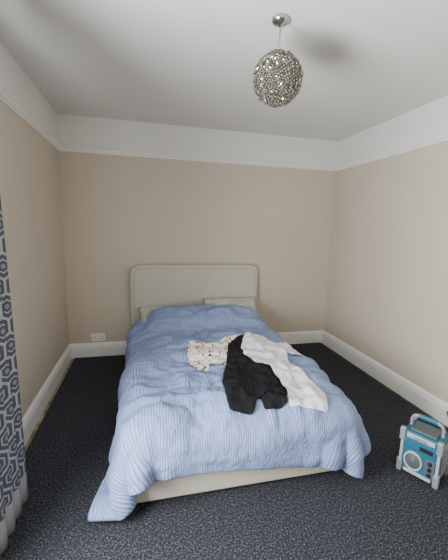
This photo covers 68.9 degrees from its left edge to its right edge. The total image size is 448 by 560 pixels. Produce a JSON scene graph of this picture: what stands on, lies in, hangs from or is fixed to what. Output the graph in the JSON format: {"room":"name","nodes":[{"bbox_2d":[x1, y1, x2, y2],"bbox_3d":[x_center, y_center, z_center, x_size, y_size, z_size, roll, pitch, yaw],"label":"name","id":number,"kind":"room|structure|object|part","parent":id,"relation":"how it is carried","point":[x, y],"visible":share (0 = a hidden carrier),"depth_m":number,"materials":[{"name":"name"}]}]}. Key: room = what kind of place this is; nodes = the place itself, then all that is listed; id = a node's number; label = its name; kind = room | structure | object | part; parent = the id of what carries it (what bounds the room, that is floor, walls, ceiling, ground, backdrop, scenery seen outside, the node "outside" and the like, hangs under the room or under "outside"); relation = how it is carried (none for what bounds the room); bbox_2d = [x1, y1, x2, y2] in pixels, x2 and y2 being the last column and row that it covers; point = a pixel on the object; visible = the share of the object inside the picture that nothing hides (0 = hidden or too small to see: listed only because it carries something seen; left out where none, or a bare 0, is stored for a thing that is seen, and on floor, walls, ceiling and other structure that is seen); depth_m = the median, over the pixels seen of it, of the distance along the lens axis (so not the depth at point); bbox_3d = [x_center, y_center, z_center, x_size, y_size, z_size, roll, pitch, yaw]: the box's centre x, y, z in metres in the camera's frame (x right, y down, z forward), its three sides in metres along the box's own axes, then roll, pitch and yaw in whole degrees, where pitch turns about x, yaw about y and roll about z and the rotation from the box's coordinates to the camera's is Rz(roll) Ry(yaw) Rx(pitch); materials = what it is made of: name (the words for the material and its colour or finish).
{"room":"bedroom","nodes":[
{"label":"bedroom","id":0,"kind":"room"},
{"bbox_2d":[0,42,68,417],"bbox_3d":[-1.206,-0.023,1.284,0.120,2.512,4.350,-1,10,-14],"label":"wall","id":1,"kind":"structure","parent":0,"point":[30,182],"depth_m":2.42,"materials":[{"name":"beige paint"}]},
{"bbox_2d":[0,197,27,553],"bbox_3d":[-0.912,0.234,0.748,0.192,2.148,1.900,-1,10,-14],"label":"curtain","id":2,"kind":"object","parent":1,"relation":"hanging from","point":[13,473],"visible":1,"depth_m":1.54,"materials":[{"name":"grey fabric"}]},
{"bbox_2d":[0,88,60,150],"bbox_3d":[-1.109,-0.948,1.150,0.030,0.048,4.350,-1,10,-14],"label":"trim","id":3,"kind":"structure","parent":1,"relation":"attached to","point":[5,98],"depth_m":2.29,"materials":[{"name":"white"}]},
{"bbox_2d":[22,344,71,446],"bbox_3d":[-1.169,1.134,1.491,0.022,0.166,4.350,-1,10,-14],"label":"baseboard","id":4,"kind":"structure","parent":1,"relation":"attached to","point":[33,414],"depth_m":2.60,"materials":[{"name":"white"}]},
{"bbox_2d":[57,114,338,343],"bbox_3d":[-0.176,-0.408,3.803,3.320,2.512,0.120,-1,10,-14],"label":"wall","id":5,"kind":"structure","parent":0,"point":[120,213],"depth_m":3.62,"materials":[{"name":"beige paint"}]},
{"bbox_2d":[91,333,105,340],"bbox_3d":[-1.389,0.633,3.614,0.146,0.086,0.014,-1,10,-14],"label":"wall socket","id":6,"kind":"object","parent":5,"relation":"attached to","point":[99,336],"visible":1,"depth_m":3.61,"materials":[{"name":"white plastic"}]},
{"bbox_2d":[70,330,322,358],"bbox_3d":[-0.190,0.761,3.925,3.080,0.166,0.022,-1,10,-14],"label":"baseboard","id":7,"kind":"structure","parent":5,"relation":"attached to","point":[78,350],"depth_m":3.67,"materials":[{"name":"white"}]},
{"bbox_2d":[60,146,335,170],"bbox_3d":[-0.133,-1.320,3.579,3.080,0.048,0.030,-1,10,-14],"label":"trim","id":8,"kind":"structure","parent":5,"relation":"attached to","point":[63,148],"depth_m":3.52,"materials":[{"name":"white"}]},
{"bbox_2d":[0,0,447,140],"bbox_3d":[0.383,-1.330,1.450,3.320,0.100,4.590,-1,10,-14],"label":"ceiling","id":9,"kind":"structure","parent":0,"point":[366,64],"depth_m":2.03,"materials":[{"name":"white paint"}]},
{"bbox_2d":[252,13,303,107],"bbox_3d":[0.280,-1.110,1.678,0.258,0.414,0.259,0,9,-11],"label":"pendant lamp","id":10,"kind":"object","parent":9,"relation":"hanging from","point":[278,78],"visible":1,"depth_m":1.62,"materials":[{"name":"silver metal"}]},
{"bbox_3d":[0.277,-1.036,1.690,0.224,0.224,0.224,-1,10,-14],"label":"lamp shade","id":11,"kind":"part","parent":10,"relation":"part of","materials":[{"name":"grey metal"}]},
{"bbox_3d":[0.282,-1.216,1.661,0.008,0.140,0.008,-1,10,-14],"label":"rod","id":12,"kind":"part","parent":10,"relation":"part of","materials":[{"name":"silver metal"}]},
{"bbox_2d":[25,343,447,451],"bbox_3d":[0.313,1.240,1.871,3.320,0.088,4.590,-1,10,-14],"label":"floor","id":13,"kind":"structure","parent":0,"point":[71,361],"depth_m":2.73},
{"bbox_2d":[0,342,447,559],"bbox_3d":[0.316,1.191,1.863,2.978,0.012,4.308,-1,10,-14],"label":"carpet","id":14,"kind":"object","parent":13,"relation":"on","point":[389,513],"visible":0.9,"depth_m":1.74,"materials":[{"name":"grey carpet"}]},
{"bbox_2d":[130,264,341,502],"bbox_3d":[-0.085,0.501,2.785,1.445,1.030,2.130,-1,10,-14],"label":"bed","id":15,"kind":"object","parent":14,"relation":"on","point":[150,284],"visible":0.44,"depth_m":3.57,"materials":[{"name":"fabric"}]},
{"bbox_2d":[138,306,161,322],"bbox_3d":[-0.588,0.406,3.465,0.620,0.229,0.334,-1,10,-15],"label":"pillow","id":16,"kind":"object","parent":15,"relation":"on","point":[143,311],"visible":0.15,"depth_m":3.45,"materials":[{"name":"fabric"}]},
{"bbox_3d":[-0.324,0.323,3.764,1.445,1.010,0.085,-1,10,-14],"label":"headboard","id":17,"kind":"part","parent":15,"relation":"part of","materials":[{"name":"fabric"}]},
{"bbox_3d":[-0.314,0.331,3.722,1.365,0.930,0.012,-1,10,-14],"label":"headboard panel","id":18,"kind":"part","parent":15,"relation":"part of","materials":[{"name":"fabric"}]},
{"bbox_2d":[88,304,370,521],"bbox_3d":[-0.043,0.718,2.643,1.609,0.636,2.095,0,9,-11],"label":"duvet","id":19,"kind":"object","parent":15,"relation":"on","point":[175,419],"visible":0.78,"depth_m":1.81,"materials":[{"name":"blue fabric"}]},
{"bbox_2d":[186,334,240,371],"bbox_3d":[-0.016,0.543,2.578,0.546,0.074,0.702,2,9,1],"label":"patterned shirt","id":20,"kind":"object","parent":19,"relation":"on","point":[201,355],"visible":0.62,"depth_m":2.46,"materials":[{"name":"fabric"}]},
{"bbox_2d":[222,334,287,414],"bbox_3d":[0.160,0.591,2.322,0.520,0.103,1.080,-1,10,-14],"label":"trousers","id":21,"kind":"object","parent":19,"relation":"on","point":[245,380],"visible":0.8,"depth_m":2.01,"materials":[{"name":"black fabric"}]},
{"bbox_2d":[241,332,327,411],"bbox_3d":[0.449,0.613,2.384,0.548,0.175,1.134,-1,10,-14],"label":"t-shirt","id":22,"kind":"object","parent":19,"relation":"on","point":[302,391],"visible":0.99,"depth_m":2.23,"materials":[{"name":"white fabric"}]},
{"bbox_2d":[203,297,256,311],"bbox_3d":[0.090,0.355,3.638,0.620,0.282,0.311,-1,10,-12],"label":"pillow","id":23,"kind":"object","parent":15,"relation":"on","point":[249,302],"visible":0.27,"depth_m":3.66,"materials":[{"name":"fabric"}]},
{"bbox_2d":[396,411,447,489],"bbox_3d":[1.222,0.979,1.985,0.208,0.415,0.230,-7,12,-41],"label":"radio","id":24,"kind":"object","parent":14,"relation":"on","point":[423,453],"visible":1,"depth_m":1.93,"materials":[{"name":"blue plastic"}]},
{"bbox_3d":[1.155,1.050,1.938,0.014,0.251,0.150,-7,12,-41],"label":"frame","id":25,"kind":"part","parent":24,"relation":"part of","materials":[{"name":"blue plastic"}]},
{"bbox_3d":[1.156,1.050,1.938,0.012,0.192,0.173,-7,12,-41],"label":"tuning panel","id":26,"kind":"part","parent":24,"relation":"part of","materials":[{"name":"blue plastic"}]},
{"bbox_3d":[1.227,0.908,1.976,0.120,0.015,0.140,-7,12,-41],"label":"plate","id":27,"kind":"part","parent":24,"relation":"part of","materials":[{"name":"grey plastic"}]},
{"bbox_3d":[1.228,0.868,1.969,0.020,0.085,0.190,-7,12,-41],"label":"handle","id":28,"kind":"part","parent":24,"relation":"part of","materials":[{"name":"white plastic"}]},
{"bbox_3d":[1.223,1.044,1.998,0.110,0.189,0.222,-7,12,-41],"label":"panel","id":29,"kind":"part","parent":24,"relation":"part of","materials":[{"name":"white plastic"}]},
{"bbox_2d":[324,95,447,402],"bbox_3d":[1.903,-0.062,2.038,0.120,2.512,4.350,-1,10,-14],"label":"wall","id":30,"kind":"structure","parent":0,"point":[387,294],"depth_m":3.02,"materials":[{"name":"beige paint"}]},
{"bbox_2d":[322,330,447,426],"bbox_3d":[1.803,1.096,2.211,0.022,0.166,4.350,-1,10,-14],"label":"baseboard","id":31,"kind":"structure","parent":30,"relation":"attached to","point":[437,408],"depth_m":3.07,"materials":[{"name":"white"}]},
{"bbox_2d":[336,133,447,170],"bbox_3d":[1.855,-0.985,1.869,0.030,0.048,4.350,-1,10,-14],"label":"trim","id":32,"kind":"structure","parent":30,"relation":"attached to","point":[442,138],"depth_m":2.96,"materials":[{"name":"white"}]}
]}

